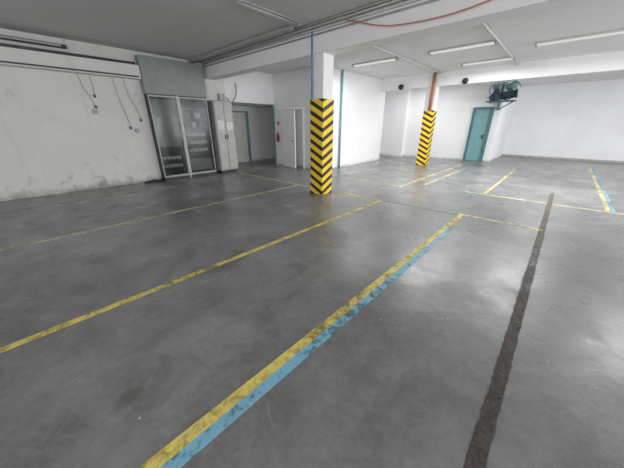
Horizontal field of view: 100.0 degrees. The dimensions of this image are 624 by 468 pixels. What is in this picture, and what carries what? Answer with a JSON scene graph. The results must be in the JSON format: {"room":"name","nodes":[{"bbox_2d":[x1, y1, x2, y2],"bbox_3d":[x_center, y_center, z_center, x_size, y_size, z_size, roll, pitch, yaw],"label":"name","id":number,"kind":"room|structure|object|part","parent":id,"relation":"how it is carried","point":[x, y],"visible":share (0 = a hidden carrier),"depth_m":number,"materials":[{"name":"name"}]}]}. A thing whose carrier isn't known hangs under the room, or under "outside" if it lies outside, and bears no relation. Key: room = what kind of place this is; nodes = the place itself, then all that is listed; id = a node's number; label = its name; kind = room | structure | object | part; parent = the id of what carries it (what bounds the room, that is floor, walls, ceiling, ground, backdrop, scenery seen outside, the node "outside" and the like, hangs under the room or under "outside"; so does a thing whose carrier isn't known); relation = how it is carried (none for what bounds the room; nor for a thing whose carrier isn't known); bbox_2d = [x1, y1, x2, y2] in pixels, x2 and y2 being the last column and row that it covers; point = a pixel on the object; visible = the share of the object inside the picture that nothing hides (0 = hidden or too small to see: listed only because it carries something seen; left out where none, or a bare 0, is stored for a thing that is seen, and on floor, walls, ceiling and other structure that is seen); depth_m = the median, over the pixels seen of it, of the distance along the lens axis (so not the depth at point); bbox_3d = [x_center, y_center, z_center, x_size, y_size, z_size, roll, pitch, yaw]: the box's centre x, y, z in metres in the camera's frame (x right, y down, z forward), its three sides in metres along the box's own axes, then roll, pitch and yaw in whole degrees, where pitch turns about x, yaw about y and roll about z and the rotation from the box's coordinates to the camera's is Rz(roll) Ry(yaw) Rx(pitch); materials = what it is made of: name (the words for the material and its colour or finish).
{"room":"parking garage","nodes":[
{"label":"parking garage","id":0,"kind":"room"},
{"bbox_2d":[0,28,225,200],"bbox_3d":[-6.651,-2.573,5.898,0.300,3.420,10.500,19,29,39],"label":"wall","id":1,"kind":"structure","parent":0,"point":[52,140],"depth_m":6.46,"materials":[{"name":"paint"}]},
{"bbox_2d":[0,34,66,48],"bbox_3d":[-6.556,-3.914,5.099,0.140,0.070,2.700,19,29,39],"label":"light","id":2,"kind":"object","parent":1,"relation":"attached to","point":[2,37],"visible":1,"depth_m":5.61,"materials":[{"name":"white plastic"}]},
{"bbox_2d":[0,43,134,64],"bbox_3d":[-6.938,-3.500,4.548,0.070,0.070,6.800,19,29,39],"label":"conduit","id":3,"kind":"object","parent":1,"relation":"attached to","point":[1,44],"visible":1,"depth_m":5.87,"materials":[{"name":"black metal"}]},
{"bbox_2d":[0,60,138,76],"bbox_3d":[-6.882,-3.199,4.618,0.032,0.032,6.800,19,29,39],"label":"conduit","id":4,"kind":"object","parent":1,"relation":"attached to","point":[0,60],"visible":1,"depth_m":5.91,"materials":[{"name":"grey metal"}]},
{"bbox_2d":[0,46,140,79],"bbox_3d":[-7.322,-3.215,4.357,0.300,0.310,7.860,19,29,39],"label":"beam","id":5,"kind":"structure","parent":1,"relation":"attached to","point":[6,53],"depth_m":5.94,"materials":[{"name":"paint"}]},
{"bbox_2d":[202,0,419,64],"bbox_3d":[1.375,-3.637,4.160,13.050,0.048,0.048,19,29,39],"label":"conduit","id":6,"kind":"object","parent":1,"relation":"attached to","point":[407,1],"visible":0.94,"depth_m":5.09,"materials":[{"name":"grey metal"}]},
{"bbox_2d":[203,0,437,67],"bbox_3d":[1.381,-3.575,4.193,13.050,0.032,0.032,19,29,39],"label":"conduit","id":7,"kind":"object","parent":1,"relation":"attached to","point":[429,1],"visible":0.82,"depth_m":4.93,"materials":[{"name":"grey metal"}]},
{"bbox_2d":[203,0,592,79],"bbox_3d":[3.415,-2.968,2.721,18.900,0.650,0.360,19,29,39],"label":"beam","id":8,"kind":"structure","parent":1,"relation":"attached to","point":[359,36],"depth_m":4.46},
{"bbox_2d":[0,0,389,59],"bbox_3d":[-0.982,-2.072,-0.019,21.500,0.200,9.820,19,29,39],"label":"ceiling","id":9,"kind":"structure","parent":0,"point":[181,29],"depth_m":4.94,"materials":[{"name":"paint"}]},
{"bbox_2d":[188,25,293,62],"bbox_3d":[-2.053,-4.663,6.575,4.450,0.060,0.140,19,29,39],"label":"cable tray","id":10,"kind":"object","parent":9,"relation":"attached to","point":[288,28],"visible":0.93,"depth_m":6.09,"materials":[{"name":"grey metal"}]},
{"bbox_2d":[236,0,300,26],"bbox_3d":[-0.708,-3.820,4.548,0.090,0.080,1.350,19,29,39],"label":"ceiling lamp","id":11,"kind":"object","parent":9,"relation":"attached to","point":[244,3],"visible":1,"depth_m":4.46,"materials":[{"name":"white plastic"}]},
{"bbox_2d":[198,0,388,61],"bbox_3d":[1.246,-3.620,4.015,13.050,0.036,0.036,19,29,39],"label":"conduit","id":12,"kind":"object","parent":9,"relation":"attached to","point":[381,1],"visible":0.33,"depth_m":4.79,"materials":[{"name":"grey metal"}]},
{"bbox_2d":[199,0,400,62],"bbox_3d":[1.314,-3.644,4.085,13.050,0.044,0.044,19,29,39],"label":"conduit","id":13,"kind":"object","parent":9,"relation":"attached to","point":[390,1],"visible":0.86,"depth_m":5.14,"materials":[{"name":"grey metal"}]},
{"bbox_2d":[346,0,489,25],"bbox_3d":[1.728,-3.338,3.860,3.004,0.318,0.018,19,29,39],"label":"cable","id":14,"kind":"object","parent":13,"relation":"hanging from","point":[486,0],"visible":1,"depth_m":3.94,"materials":[{"name":"red plastic"}]},
{"bbox_2d":[224,72,273,106],"bbox_3d":[-2.912,-5.642,10.202,1.750,1.060,2.150,19,29,39],"label":"lintel","id":15,"kind":"object","parent":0,"point":[254,88],"visible":0.57,"depth_m":9.72,"materials":[{"name":"white paint"}]},
{"bbox_2d":[232,105,274,160],"bbox_3d":[-2.856,-5.144,12.079,0.250,3.420,4.500,19,29,39],"label":"wall niche","id":16,"kind":"object","parent":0,"point":[262,136],"visible":0.14,"depth_m":12.51,"materials":[{"name":"white paint"}]},
{"bbox_2d":[232,111,251,161],"bbox_3d":[-3.305,-4.278,11.636,0.090,2.160,1.240,19,29,39],"label":"trim","id":17,"kind":"structure","parent":16,"relation":"attached to","point":[245,112],"depth_m":11.90,"materials":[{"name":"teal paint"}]},
{"bbox_2d":[232,112,248,162],"bbox_3d":[-3.325,-4.244,11.619,0.100,2.090,1.070,19,29,39],"label":"door","id":18,"kind":"structure","parent":17,"relation":"attached to","point":[239,120],"depth_m":11.75,"materials":[{"name":"grey paint"}]},
{"bbox_2d":[295,109,302,166],"bbox_3d":[-0.596,-3.846,10.545,1.070,2.200,0.070,19,29,39],"label":"wall","id":19,"kind":"structure","parent":0,"point":[298,113],"depth_m":10.43,"materials":[{"name":"white paint"}]},
{"bbox_2d":[0,155,623,467],"bbox_3d":[3.706,-0.695,6.096,21.500,0.200,23.700,19,29,39],"label":"floor","id":20,"kind":"structure","parent":0,"point":[405,382],"depth_m":2.37,"materials":[{"name":"concrete"}]},
{"bbox_2d":[0,176,237,212],"bbox_3d":[-5.495,-0.692,5.826,0.070,0.002,8.900,19,29,39],"label":"parking line","id":21,"kind":"object","parent":20,"relation":"on","point":[235,176],"visible":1,"depth_m":6.43,"materials":[{"name":"paint"}]},
{"bbox_2d":[0,185,297,250],"bbox_3d":[-3.527,-0.104,4.412,0.080,0.002,9.300,19,29,39],"label":"parking line","id":22,"kind":"object","parent":20,"relation":"on","point":[294,185],"visible":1,"depth_m":4.63,"materials":[{"name":"paint"}]},
{"bbox_2d":[144,179,164,182],"bbox_3d":[-4.740,-1.593,7.880,0.202,0.080,0.537,19,29,39],"label":"hose","id":23,"kind":"object","parent":20,"relation":"on","point":[151,181],"visible":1,"depth_m":7.84,"materials":[{"name":"black rubber"}]},
{"bbox_2d":[134,54,215,180],"bbox_3d":[-4.042,-3.451,8.151,0.280,3.310,1.790,19,29,39],"label":"tall cabinet","id":24,"kind":"object","parent":20,"relation":"on","point":[175,95],"visible":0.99,"depth_m":8.02,"materials":[{"name":"grey metal"}]},
{"bbox_3d":[-4.393,-3.309,7.875,0.140,1.300,0.660,19,29,39],"label":"mounting plate","id":25,"kind":"part","parent":24,"relation":"part of","materials":[{"name":"grey metal"}]},
{"bbox_3d":[-4.288,-2.901,7.937,0.030,2.300,0.775,19,29,39],"label":"door","id":26,"kind":"part","parent":24,"relation":"part of","materials":[{"name":"glass"}]},
{"bbox_3d":[-4.057,-4.564,7.703,0.240,0.910,1.790,19,29,39],"label":"panel","id":27,"kind":"part","parent":24,"relation":"part of","materials":[{"name":"grey metal"}]},
{"bbox_3d":[-4.006,-2.989,8.226,0.040,2.400,0.050,19,29,39],"label":"post","id":28,"kind":"part","parent":24,"relation":"part of","materials":[{"name":"metal"}]},
{"bbox_3d":[-3.693,-3.150,8.536,0.030,2.300,0.885,19,29,39],"label":"door","id":29,"kind":"part","parent":24,"relation":"part of","materials":[{"name":"glass"}]},
{"bbox_3d":[-3.799,-2.404,8.954,0.140,0.360,0.700,19,29,39],"label":"panel","id":30,"kind":"part","parent":24,"relation":"part of","materials":[{"name":"grey metal"}]},
{"bbox_2d":[0,200,380,352],"bbox_3d":[-1.591,0.557,2.824,0.070,0.002,9.380,19,29,39],"label":"parking line","id":31,"kind":"object","parent":20,"relation":"on","point":[17,343],"visible":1,"depth_m":2.64,"materials":[{"name":"yellow paint"}]},
{"bbox_2d":[207,100,237,172],"bbox_3d":[-3.089,-3.360,9.196,0.421,2.340,0.690,19,29,39],"label":"tall cabinet","id":32,"kind":"object","parent":20,"relation":"on","point":[224,144],"visible":0.97,"depth_m":9.02,"materials":[{"name":"grey metal"}]},
{"bbox_2d":[218,120,224,129],"bbox_3d":[-3.053,-3.664,8.807,0.006,0.280,0.220,19,29,39],"label":"notice sheet","id":33,"kind":"object","parent":32,"relation":"attached to","point":[220,122],"visible":1,"depth_m":8.80,"materials":[{"name":"paper"}]},
{"bbox_2d":[218,93,224,100],"bbox_3d":[-3.085,-4.656,8.925,0.100,0.220,0.220,19,29,39],"label":"junction box","id":34,"kind":"object","parent":32,"relation":"on","point":[221,97],"visible":0.84,"depth_m":8.88,"materials":[{"name":"grey plastic"}]},
{"bbox_3d":[-3.067,-3.316,8.959,0.020,2.180,0.310,19,29,39],"label":"door","id":35,"kind":"part","parent":32,"relation":"part of","materials":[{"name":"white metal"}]},
{"bbox_2d":[227,122,232,130],"bbox_3d":[-2.830,-3.720,9.047,0.006,0.280,0.220,19,29,39],"label":"notice sheet","id":36,"kind":"object","parent":32,"relation":"attached to","point":[229,124],"visible":1,"depth_m":9.05,"materials":[{"name":"paper"}]},
{"bbox_3d":[-2.848,-3.408,9.180,0.020,2.180,0.310,19,29,39],"label":"door","id":37,"kind":"part","parent":32,"relation":"part of","materials":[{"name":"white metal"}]},
{"bbox_2d":[237,172,309,186],"bbox_3d":[-1.299,-1.760,8.394,4.300,0.002,0.070,19,29,39],"label":"parking line","id":38,"kind":"object","parent":20,"relation":"on","point":[237,172],"visible":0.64,"depth_m":8.24,"materials":[{"name":"paint"}]},
{"bbox_2d":[140,214,463,467],"bbox_3d":[-0.306,0.965,1.843,0.080,0.002,9.550,19,29,39],"label":"parking line","id":39,"kind":"object","parent":20,"relation":"on","point":[158,460],"visible":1,"depth_m":1.77,"materials":[{"name":"yellow paint"}]},
{"bbox_2d":[160,228,452,467],"bbox_3d":[-0.570,1.119,1.472,0.075,0.002,8.600,19,29,39],"label":"parking line","id":40,"kind":"object","parent":20,"relation":"on","point":[218,426],"visible":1,"depth_m":1.74,"materials":[{"name":"blue paint"}]},
{"bbox_2d":[310,53,333,194],"bbox_3d":[0.229,-2.429,6.137,0.384,2.970,0.384,19,29,39],"label":"pillar","id":41,"kind":"structure","parent":20,"relation":"on","point":[322,103],"depth_m":5.97,"materials":[{"name":"yellow paint"}]},
{"bbox_2d":[311,29,312,98],"bbox_3d":[-0.001,-3.577,5.564,0.033,1.270,0.033,-10,25,-23],"label":"pipe","id":42,"kind":"object","parent":41,"relation":"attached to","point":[311,29],"visible":1,"depth_m":5.55,"materials":[{"name":"metal"}]},
{"bbox_2d":[338,70,343,167],"bbox_3d":[1.097,-4.269,9.989,0.070,3.410,0.070,19,29,39],"label":"riser pipe","id":43,"kind":"object","parent":20,"relation":"on","point":[342,70],"visible":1,"depth_m":9.90,"materials":[{"name":"teal metal"}]},
{"bbox_2d":[337,192,377,200],"bbox_3d":[1.077,-0.930,6.397,1.225,0.002,0.070,19,29,39],"label":"parking line","id":44,"kind":"object","parent":20,"relation":"on","point":[337,192],"visible":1,"depth_m":6.34,"materials":[{"name":"yellow paint"}]},
{"bbox_2d":[383,200,457,214],"bbox_3d":[2.223,-0.570,5.533,1.590,0.002,0.060,19,29,39],"label":"parking line","id":45,"kind":"object","parent":20,"relation":"on","point":[383,200],"visible":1,"depth_m":5.50,"materials":[{"name":"paint"}]},
{"bbox_2d":[416,86,439,165],"bbox_3d":[4.771,-4.373,10.810,0.384,2.970,0.384,19,29,39],"label":"pillar","id":46,"kind":"structure","parent":20,"relation":"on","point":[428,122],"depth_m":10.70,"materials":[{"name":"yellow paint"}]},
{"bbox_2d":[428,73,436,110],"bbox_3d":[4.636,-5.469,10.098,0.129,1.282,0.124,-10,25,-23],"label":"drain pipe","id":47,"kind":"object","parent":46,"relation":"attached to","point":[434,74],"visible":1,"depth_m":10.06,"materials":[{"name":"orange paint"}]},
{"bbox_2d":[399,163,465,186],"bbox_3d":[4.881,-2.341,9.790,0.070,0.002,7.150,19,29,39],"label":"parking line","id":48,"kind":"object","parent":20,"relation":"on","point":[464,163],"visible":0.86,"depth_m":8.80,"materials":[{"name":"yellow paint"}]},
{"bbox_2d":[424,168,465,184],"bbox_3d":[4.668,-2.013,9.000,0.070,0.002,4.300,19,29,39],"label":"parking line","id":49,"kind":"object","parent":20,"relation":"on","point":[464,168],"visible":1,"depth_m":8.80,"materials":[{"name":"yellow paint"}]},
{"bbox_2d":[484,170,514,193],"bbox_3d":[6.092,-1.746,8.358,0.070,0.002,5.200,19,29,39],"label":"parking line","id":50,"kind":"object","parent":20,"relation":"on","point":[502,179],"visible":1,"depth_m":7.82,"materials":[{"name":"yellow paint"}]},
{"bbox_2d":[463,214,542,230],"bbox_3d":[3.359,-0.212,4.672,1.185,0.002,0.080,19,29,39],"label":"parking line","id":51,"kind":"object","parent":20,"relation":"on","point":[464,214],"visible":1,"depth_m":4.65,"materials":[{"name":"yellow paint"}]},
{"bbox_2d":[464,194,552,467],"bbox_3d":[2.427,0.507,2.944,0.140,0.002,11.000,19,29,39],"label":"floor strip","id":52,"kind":"object","parent":20,"relation":"on","point":[481,440],"visible":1,"depth_m":1.79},
{"bbox_2d":[465,191,623,214],"bbox_3d":[5.859,-0.440,5.219,5.100,0.002,0.090,19,29,39],"label":"parking line","id":53,"kind":"object","parent":20,"relation":"on","point":[465,191],"visible":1,"depth_m":5.74,"materials":[{"name":"yellow paint"}]},
{"bbox_2d":[589,168,610,211],"bbox_3d":[8.595,-1.568,7.932,0.075,0.002,7.900,19,29,39],"label":"parking line","id":54,"kind":"object","parent":20,"relation":"on","point":[591,171],"visible":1,"depth_m":6.82,"materials":[{"name":"yellow paint"}]},
{"bbox_2d":[592,168,615,211],"bbox_3d":[8.651,-1.548,7.884,0.073,0.002,7.900,19,29,39],"label":"parking line","id":55,"kind":"object","parent":20,"relation":"on","point":[595,174],"visible":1,"depth_m":6.62,"materials":[{"name":"blue paint"}]},
{"bbox_2d":[272,67,384,168],"bbox_3d":[0.884,-4.935,11.576,2.500,3.420,4.450,19,29,39],"label":"wall","id":56,"kind":"structure","parent":0,"point":[363,100],"depth_m":10.46,"materials":[{"name":"white paint"}]},
{"bbox_2d":[272,105,276,164],"bbox_3d":[-1.580,-4.141,11.047,0.060,2.360,0.050,19,29,39],"label":"trim","id":57,"kind":"structure","parent":56,"relation":"attached to","point":[272,105],"depth_m":10.99,"materials":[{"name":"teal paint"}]},
{"bbox_2d":[283,110,295,167],"bbox_3d":[-0.909,-3.727,10.351,0.090,2.110,0.900,-14,27,-31],"label":"door","id":58,"kind":"structure","parent":56,"relation":"in","point":[288,115],"depth_m":10.30,"materials":[{"name":"white paint"}]},
{"bbox_2d":[282,107,304,167],"bbox_3d":[-0.740,-3.779,10.386,1.190,2.200,0.040,19,29,39],"label":"trim","id":59,"kind":"structure","parent":56,"relation":"attached to","point":[302,108],"depth_m":10.10,"materials":[{"name":"white paint"}]},
{"bbox_2d":[403,88,427,156],"bbox_3d":[5.452,-5.841,13.754,0.750,3.420,0.400,19,29,39],"label":"wall","id":60,"kind":"structure","parent":0,"point":[418,96],"depth_m":13.58,"materials":[{"name":"white paint"}]},
{"bbox_2d":[256,0,623,85],"bbox_3d":[7.145,-5.479,8.170,21.500,0.199,13.520,19,29,39],"label":"ceiling","id":61,"kind":"structure","parent":0,"point":[519,35],"depth_m":6.58,"materials":[{"name":"white paint"}]},
{"bbox_2d":[352,56,398,67],"bbox_3d":[1.921,-5.292,8.085,1.550,0.080,0.180,19,29,39],"label":"ceiling lamp","id":62,"kind":"object","parent":61,"relation":"attached to","point":[396,57],"visible":0.99,"depth_m":7.99,"materials":[{"name":"white plastic"}]},
{"bbox_2d":[374,46,441,72],"bbox_3d":[2.652,-5.096,7.588,0.044,0.044,6.400,19,29,39],"label":"conduit","id":63,"kind":"object","parent":61,"relation":"attached to","point":[379,48],"visible":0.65,"depth_m":7.59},
{"bbox_2d":[428,39,497,55],"bbox_3d":[3.727,-4.656,6.557,1.550,0.080,0.180,19,29,39],"label":"ceiling lamp","id":64,"kind":"object","parent":61,"relation":"attached to","point":[489,42],"visible":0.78,"depth_m":6.47,"materials":[{"name":"white plastic"}]},
{"bbox_2d":[461,56,515,66],"bbox_3d":[5.324,-5.240,7.961,1.400,0.080,0.180,19,29,39],"label":"ceiling lamp","id":65,"kind":"object","parent":61,"relation":"attached to","point":[509,57],"visible":1,"depth_m":7.90,"materials":[{"name":"white plastic"}]},
{"bbox_2d":[481,23,519,64],"bbox_3d":[4.385,-4.481,6.124,0.052,0.052,6.400,19,29,39],"label":"conduit","id":66,"kind":"object","parent":61,"relation":"attached to","point":[484,25],"visible":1,"depth_m":5.96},
{"bbox_2d":[535,28,623,46],"bbox_3d":[6.031,-4.314,5.735,1.800,0.080,0.180,19,29,39],"label":"ceiling lamp","id":67,"kind":"object","parent":61,"relation":"attached to","point":[617,31],"visible":1,"depth_m":5.76,"materials":[{"name":"white plastic"}]},
{"bbox_2d":[379,81,519,161],"bbox_3d":[6.454,-5.699,13.412,7.933,3.420,3.093,4,23,10],"label":"wall","id":68,"kind":"structure","parent":0,"point":[455,104],"depth_m":12.98,"materials":[{"name":"white paint"}]},
{"bbox_2d":[465,109,489,160],"bbox_3d":[7.701,-4.584,12.229,0.600,2.250,0.110,19,29,39],"label":"door","id":69,"kind":"structure","parent":68,"relation":"in","point":[481,116],"depth_m":12.21,"materials":[{"name":"teal paint"}]},
{"bbox_2d":[463,107,494,161],"bbox_3d":[7.733,-4.613,12.207,0.820,2.340,0.120,19,29,39],"label":"trim","id":70,"kind":"structure","parent":68,"relation":"attached to","point":[492,109],"depth_m":12.04,"materials":[{"name":"teal paint"}]},
{"bbox_2d":[380,50,623,91],"bbox_3d":[8.156,-4.750,7.264,18.500,0.450,0.360,19,29,39],"label":"beam","id":71,"kind":"structure","parent":68,"relation":"attached to","point":[606,62],"depth_m":8.36,"materials":[{"name":"white paint"}]},
{"bbox_2d":[462,78,467,83],"bbox_3d":[5.430,-5.425,9.292,0.200,0.200,0.200,19,29,39],"label":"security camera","id":72,"kind":"object","parent":71,"relation":"attached to","point":[465,80],"visible":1,"depth_m":9.23,"materials":[{"name":"black plastic"}]},
{"bbox_2d":[486,80,520,109],"bbox_3d":[8.028,-5.786,10.956,1.068,1.068,0.760,19,29,39],"label":"motor","id":73,"kind":"object","parent":68,"relation":"attached to","point":[498,97],"visible":0.98,"depth_m":10.81,"materials":[{"name":"teal paint"}]},
{"bbox_3d":[8.086,-5.746,10.790,0.514,0.379,0.335,19,29,39],"label":"motor","id":74,"kind":"part","parent":73,"relation":"part of","materials":[{"name":"blue paint"}]},
{"bbox_2d":[502,79,623,160],"bbox_3d":[12.958,-5.192,12.194,17.800,3.420,0.250,19,29,39],"label":"wall","id":75,"kind":"structure","parent":0,"point":[580,120],"depth_m":12.53,"materials":[{"name":"white paint"}]},
{"bbox_2d":[502,154,623,163],"bbox_3d":[15.023,-2.862,10.915,11.950,0.100,0.020,19,29,39],"label":"baseboard","id":76,"kind":"structure","parent":75,"relation":"attached to","point":[542,157],"depth_m":12.99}
]}

